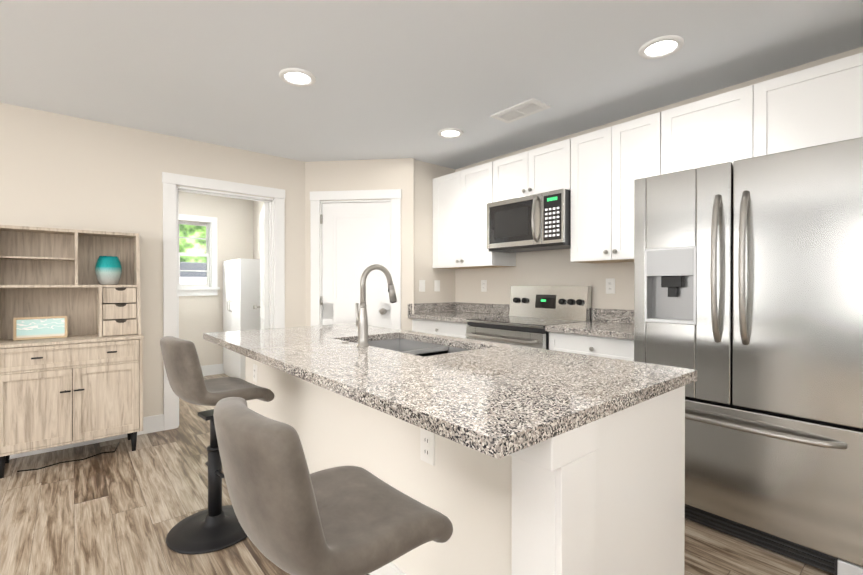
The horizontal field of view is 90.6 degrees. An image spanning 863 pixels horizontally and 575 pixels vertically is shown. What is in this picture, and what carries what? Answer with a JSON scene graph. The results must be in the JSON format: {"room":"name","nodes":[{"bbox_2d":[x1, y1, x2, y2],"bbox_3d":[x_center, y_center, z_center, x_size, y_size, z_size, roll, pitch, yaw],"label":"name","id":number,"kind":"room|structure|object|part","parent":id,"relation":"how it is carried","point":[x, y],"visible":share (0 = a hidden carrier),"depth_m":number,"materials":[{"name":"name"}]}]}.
{"room":"kitchen","nodes":[
{"label":"kitchen","id":0,"kind":"room"},
{"bbox_2d":[0,102,305,416],"bbox_3d":[-2.994,-0.039,2.942,7.100,2.440,0.120,0,0,-40],"label":"wall","id":1,"kind":"structure","parent":0,"point":[60,171],"depth_m":3.38,"materials":[{"name":"beige paint"}]},
{"bbox_2d":[10,414,163,458],"bbox_3d":[-3.898,1.118,2.097,4.420,0.135,0.016,0,0,-40],"label":"baseboard","id":2,"kind":"structure","parent":1,"relation":"attached to","point":[154,423],"depth_m":3.30,"materials":[{"name":"white wood"}]},
{"bbox_2d":[162,172,284,430],"bbox_3d":[-1.864,0.113,3.891,1.022,2.125,0.164,0,0,-40],"label":"door frame","id":3,"kind":"structure","parent":1,"relation":"attached to","point":[272,264],"depth_m":3.71,"materials":[{"name":"white wood"}]},
{"bbox_2d":[178,191,252,365],"bbox_3d":[-3.348,-0.052,5.428,2.300,2.440,0.120,0,0,-40],"label":"wall","id":4,"kind":"structure","parent":0,"point":[199,316],"depth_m":5.73,"materials":[{"name":"beige paint"}]},
{"bbox_2d":[179,214,219,295],"bbox_3d":[-3.240,-0.415,5.484,0.920,1.045,0.170,0,0,-40],"label":"window","id":5,"kind":"structure","parent":4,"relation":"in","point":[210,287],"depth_m":5.67,"materials":[{"name":"white"}]},
{"bbox_2d":[201,364,224,375],"bbox_3d":[-3.305,1.100,5.382,2.060,0.135,0.016,0,0,-40],"label":"baseboard","id":6,"kind":"structure","parent":4,"relation":"attached to","point":[214,369],"depth_m":5.70,"materials":[{"name":"white wood"}]},
{"bbox_2d":[253,201,264,258],"bbox_3d":[-1.829,-0.052,5.315,0.120,2.440,2.010,0,0,-40],"label":"wall","id":7,"kind":"structure","parent":0,"point":[257,207],"depth_m":5.93,"materials":[{"name":"beige paint"}]},
{"bbox_2d":[305,158,413,330],"bbox_3d":[-0.742,-0.047,4.310,1.154,2.440,0.120,0,0,7],"label":"wall","id":8,"kind":"structure","parent":0,"point":[371,174],"depth_m":4.22,"materials":[{"name":"beige paint"}]},
{"bbox_2d":[310,189,401,329],"bbox_3d":[-0.752,0.106,4.281,0.932,2.135,0.182,0,0,7],"label":"door frame","id":9,"kind":"structure","parent":8,"relation":"attached to","point":[355,235],"depth_m":4.27,"materials":[{"name":"white wood"}]},
{"bbox_2d":[0,373,834,574],"bbox_3d":[-1.352,1.240,1.154,7.300,0.100,9.400,0,0,-40],"label":"floor","id":10,"kind":"structure","parent":0,"point":[123,509],"depth_m":2.18,"materials":[{"name":"brown wood"}]},
{"bbox_2d":[17,442,119,471],"bbox_3d":[-2.496,1.177,2.973,0.545,0.006,0.244,0,0,-40],"label":"cord","id":11,"kind":"object","parent":10,"relation":"on","point":[69,461],"visible":0.96,"depth_m":2.89,"materials":[{"name":"black plastic"}]},
{"bbox_2d":[0,225,143,477],"bbox_3d":[-2.501,0.388,2.973,0.796,1.585,0.430,0,0,-40],"label":"hutch","id":12,"kind":"object","parent":10,"relation":"on","point":[82,381],"visible":1,"depth_m":2.95,"materials":[{"name":"brown wood"}]},
{"bbox_2d":[13,316,66,340],"bbox_3d":[-2.653,0.274,2.904,0.270,0.151,0.036,0,0,-40],"label":"sign frame","id":13,"kind":"object","parent":12,"relation":"on","point":[30,328],"visible":1,"depth_m":2.90,"materials":[{"name":"beige"}]},
{"bbox_2d":[95,256,121,284],"bbox_3d":[-2.399,-0.126,3.174,0.160,0.210,0.160,0,0,-40],"label":"vase","id":14,"kind":"object","parent":12,"relation":"on","point":[108,270],"visible":1,"depth_m":3.12,"materials":[{"name":"teal ceramic"}]},
{"bbox_2d":[160,336,274,554],"bbox_3d":[-1.056,0.706,2.105,0.466,0.958,0.421,0,0,-40],"label":"bar stool","id":15,"kind":"object","parent":10,"relation":"on","point":[215,526],"visible":1,"depth_m":2.00,"materials":[{"name":"black metal"}]},
{"bbox_3d":[-1.053,0.402,2.108,0.487,0.360,0.424,0,0,-40],"label":"seat","id":16,"kind":"part","parent":15,"relation":"part of","materials":[{"name":"fabric"}]},
{"bbox_2d":[223,258,259,379],"bbox_3d":[-2.421,0.407,5.571,0.430,1.520,0.780,0,0,-40],"label":"cabinet","id":17,"kind":"object","parent":10,"relation":"on","point":[241,287],"visible":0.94,"depth_m":5.28,"materials":[{"name":"white wood"}]},
{"bbox_2d":[213,397,452,574],"bbox_3d":[-0.223,0.712,0.955,0.460,0.958,0.430,0,0,-40],"label":"bar stool","id":18,"kind":"object","parent":10,"relation":"on","point":[294,516],"visible":1,"depth_m":0.79,"materials":[{"name":"grey fabric"}]},
{"bbox_2d":[412,318,469,337],"bbox_3d":[0.290,0.737,4.085,0.599,0.875,0.816,0,0,-40],"label":"base cabinet","id":19,"kind":"object","parent":10,"relation":"on","point":[453,329],"depth_m":3.87,"materials":[{"name":"white wood"}]},
{"bbox_2d":[408,310,508,325],"bbox_3d":[0.274,0.279,4.069,0.640,0.039,0.816,0,0,-40],"label":"countertop","id":20,"kind":"structure","parent":19,"relation":"on","point":[449,315],"depth_m":3.97,"materials":[{"name":"grey stone"}]},
{"bbox_2d":[236,352,696,574],"bbox_3d":[-0.196,0.766,2.295,0.900,0.835,2.572,0,0,-40],"label":"kitchen island","id":21,"kind":"object","parent":10,"relation":"on","point":[550,462],"depth_m":1.35,"materials":[{"name":"white paint"}]},
{"bbox_2d":[253,364,256,382],"bbox_3d":[-1.174,0.571,2.843,0.008,0.116,0.072,0,0,-40],"label":"outlet","id":22,"kind":"object","parent":21,"relation":"attached to","point":[254,366],"depth_m":2.83,"materials":[{"name":"white plastic"}]},
{"bbox_2d":[203,324,406,351],"bbox_3d":[-0.837,0.325,2.929,1.140,0.040,0.820,0,0,-40],"label":"island countertop","id":23,"kind":"structure","parent":21,"relation":"on","point":[229,340],"depth_m":2.79,"materials":[{"name":"grey stone"}]},
{"bbox_2d":[371,336,438,347],"bbox_3d":[-0.264,0.452,2.580,0.539,0.234,0.498,0,0,-40],"label":"sink","id":24,"kind":"object","parent":23,"relation":"in","point":[380,341],"depth_m":2.84,"materials":[{"name":"grey metal"}]},
{"bbox_2d":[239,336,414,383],"bbox_3d":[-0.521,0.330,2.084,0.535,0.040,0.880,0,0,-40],"label":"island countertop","id":25,"kind":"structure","parent":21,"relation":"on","point":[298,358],"depth_m":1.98,"materials":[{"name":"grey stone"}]},
{"bbox_2d":[420,428,434,465],"bbox_3d":[-0.015,0.544,1.466,0.008,0.116,0.072,0,0,-40],"label":"outlet","id":26,"kind":"object","parent":21,"relation":"attached to","point":[427,446],"depth_m":1.46,"materials":[{"name":"white plastic"}]},
{"bbox_2d":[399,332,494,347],"bbox_3d":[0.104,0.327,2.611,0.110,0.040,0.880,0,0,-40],"label":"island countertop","id":27,"kind":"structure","parent":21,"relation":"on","point":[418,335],"depth_m":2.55,"materials":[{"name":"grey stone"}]},
{"bbox_2d":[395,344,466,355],"bbox_3d":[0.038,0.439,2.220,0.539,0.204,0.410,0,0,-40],"label":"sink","id":28,"kind":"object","parent":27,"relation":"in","point":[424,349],"depth_m":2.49,"materials":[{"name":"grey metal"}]},
{"bbox_2d":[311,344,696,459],"bbox_3d":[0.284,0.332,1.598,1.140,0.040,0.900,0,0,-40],"label":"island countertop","id":29,"kind":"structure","parent":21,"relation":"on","point":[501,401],"depth_m":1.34,"materials":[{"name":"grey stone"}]},
{"bbox_2d":[465,286,590,349],"bbox_3d":[0.744,0.583,3.430,0.708,1.190,0.758,0,0,-40],"label":"range","id":30,"kind":"object","parent":10,"relation":"on","point":[534,311],"visible":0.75,"depth_m":3.41,"materials":[{"name":"grey metal"}]},
{"bbox_2d":[545,330,633,360],"bbox_3d":[1.264,0.743,2.928,0.599,0.875,0.672,0,0,-40],"label":"base cabinet","id":31,"kind":"object","parent":10,"relation":"on","point":[615,348],"depth_m":2.73,"materials":[{"name":"white wood"}]},
{"bbox_2d":[545,322,633,341],"bbox_3d":[1.248,0.285,2.913,0.640,0.039,0.672,0,0,-40],"label":"countertop","id":32,"kind":"structure","parent":31,"relation":"on","point":[593,329],"depth_m":2.81,"materials":[{"name":"grey stone"}]},
{"bbox_2d":[634,137,862,574],"bbox_3d":[1.666,0.297,2.219,0.845,1.775,0.908,0,0,-40],"label":"fridge","id":33,"kind":"object","parent":10,"relation":"on","point":[748,289],"visible":0.77,"depth_m":1.89,"materials":[{"name":"grey metal"}]},
{"bbox_2d":[0,0,862,168],"bbox_3d":[-1.352,-1.300,1.141,7.300,0.100,9.400,0,0,-40],"label":"ceiling","id":34,"kind":"structure","parent":0,"point":[396,79],"depth_m":2.40,"materials":[{"name":"white paint"}]},
{"bbox_2d":[279,68,315,86],"bbox_3d":[-0.798,-1.250,2.549,0.209,0.014,0.209,0,0,11],"label":"recessed light","id":35,"kind":"object","parent":34,"relation":"in","point":[292,76],"depth_m":2.54,"materials":[{"name":"white"}]},
{"bbox_2d":[438,128,462,137],"bbox_3d":[0.155,-1.255,3.482,0.209,0.014,0.209,0,0,44],"label":"recessed light","id":36,"kind":"object","parent":34,"relation":"in","point":[447,132],"depth_m":3.47,"materials":[{"name":"white"}]},
{"bbox_2d":[490,98,550,122],"bbox_3d":[0.628,-1.254,3.044,0.200,0.012,0.380,0,0,-40],"label":"ceiling vent","id":37,"kind":"object","parent":34,"relation":"in","point":[529,107],"visible":0.98,"depth_m":3.02,"materials":[{"name":"white metal"}]},
{"bbox_2d":[639,35,683,58],"bbox_3d":[1.197,-1.249,2.229,0.209,0.014,0.209,0,0,44],"label":"recessed light","id":38,"kind":"object","parent":34,"relation":"in","point":[662,47],"depth_m":2.22,"materials":[{"name":"white"}]},
{"bbox_2d":[414,160,454,303],"bbox_3d":[-0.023,-0.047,4.437,0.630,2.440,0.120,0,0,-40],"label":"wall","id":39,"kind":"structure","parent":0,"point":[425,174],"depth_m":4.33,"materials":[{"name":"beige paint"}]},
{"bbox_2d":[419,280,424,291],"bbox_3d":[-0.093,-0.017,4.295,0.072,0.116,0.009,0,0,-40],"label":"outlet","id":40,"kind":"object","parent":39,"relation":"attached to","point":[421,282],"depth_m":4.29,"materials":[{"name":"white plastic"}]},
{"bbox_2d":[408,302,455,313],"bbox_3d":[0.010,0.208,4.365,0.618,0.099,0.022,0,0,-40],"label":"backsplash","id":41,"kind":"structure","parent":39,"relation":"attached to","point":[419,308],"depth_m":4.33,"materials":[{"name":"grey stone"}]},
{"bbox_2d":[434,280,439,290],"bbox_3d":[0.060,-0.017,4.424,0.072,0.116,0.009,0,0,-40],"label":"outlet","id":42,"kind":"object","parent":39,"relation":"attached to","point":[436,282],"depth_m":4.42,"materials":[{"name":"white plastic"}]},
{"bbox_2d":[455,46,862,321],"bbox_3d":[2.045,-0.037,2.563,0.120,2.440,7.190,0,0,-40],"label":"wall","id":43,"kind":"structure","parent":0,"point":[558,267],"depth_m":3.58,"materials":[{"name":"beige paint"}]},
{"bbox_2d":[433,161,515,268],"bbox_3d":[0.395,-0.653,4.167,0.326,0.915,0.817,0,0,-40],"label":"upper cabinet","id":44,"kind":"object","parent":43,"relation":"attached to","point":[461,198],"depth_m":4.02,"materials":[{"name":"white wood"}]},
{"bbox_2d":[481,280,486,291],"bbox_3d":[0.523,-0.016,4.270,0.010,0.116,0.072,0,0,-40],"label":"outlet","id":45,"kind":"object","parent":43,"relation":"attached to","point":[483,282],"depth_m":4.26,"materials":[{"name":"white plastic"}]},
{"bbox_2d":[493,139,568,201],"bbox_3d":[0.906,-0.918,3.559,0.326,0.379,0.761,0,0,-40],"label":"upper cabinet","id":46,"kind":"object","parent":43,"relation":"attached to","point":[545,168],"depth_m":3.42,"materials":[{"name":"white wood"}]},
{"bbox_2d":[487,189,570,252],"bbox_3d":[0.849,-0.518,3.513,0.471,0.412,0.754,0,0,-40],"label":"over-the-range microwave","id":47,"kind":"object","parent":46,"relation":"attached to","point":[537,222],"visible":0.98,"depth_m":3.35,"materials":[{"name":"grey metal"}]},
{"bbox_2d":[456,302,633,321],"bbox_3d":[0.974,0.212,3.717,0.022,0.099,2.256,0,0,-40],"label":"backsplash","id":48,"kind":"structure","parent":43,"relation":"attached to","point":[469,308],"depth_m":4.00,"materials":[{"name":"grey stone"}]},
{"bbox_2d":[606,278,614,293],"bbox_3d":[1.367,-0.011,3.268,0.010,0.116,0.072,0,0,-40],"label":"outlet","id":49,"kind":"object","parent":43,"relation":"attached to","point":[610,285],"depth_m":3.26,"materials":[{"name":"white plastic"}]},
{"bbox_2d":[569,108,672,262],"bbox_3d":[1.376,-0.647,3.002,0.326,0.915,0.692,0,0,-40],"label":"upper cabinet","id":50,"kind":"object","parent":43,"relation":"attached to","point":[597,173],"depth_m":2.92,"materials":[{"name":"white wood"}]},
{"bbox_2d":[673,80,768,171],"bbox_3d":[1.733,-0.870,2.577,0.326,0.465,0.531,0,0,-40],"label":"upper cabinet","id":51,"kind":"object","parent":43,"relation":"attached to","point":[731,126],"depth_m":2.43,"materials":[{"name":"white wood"}]},
{"bbox_2d":[769,52,862,153],"bbox_3d":[2.014,-0.868,2.243,0.326,0.465,0.579,0,0,-40],"label":"upper cabinet","id":52,"kind":"object","parent":43,"relation":"attached to","point":[821,104],"depth_m":2.12,"materials":[{"name":"white wood"}]},
{"label":"outside","id":53,"kind":"structure","parent":0,"visible":0},
{"bbox_2d":[179,224,206,283],"bbox_3d":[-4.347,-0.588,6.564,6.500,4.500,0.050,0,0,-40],"label":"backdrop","id":54,"kind":"structure","parent":53,"point":[198,233],"depth_m":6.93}
]}

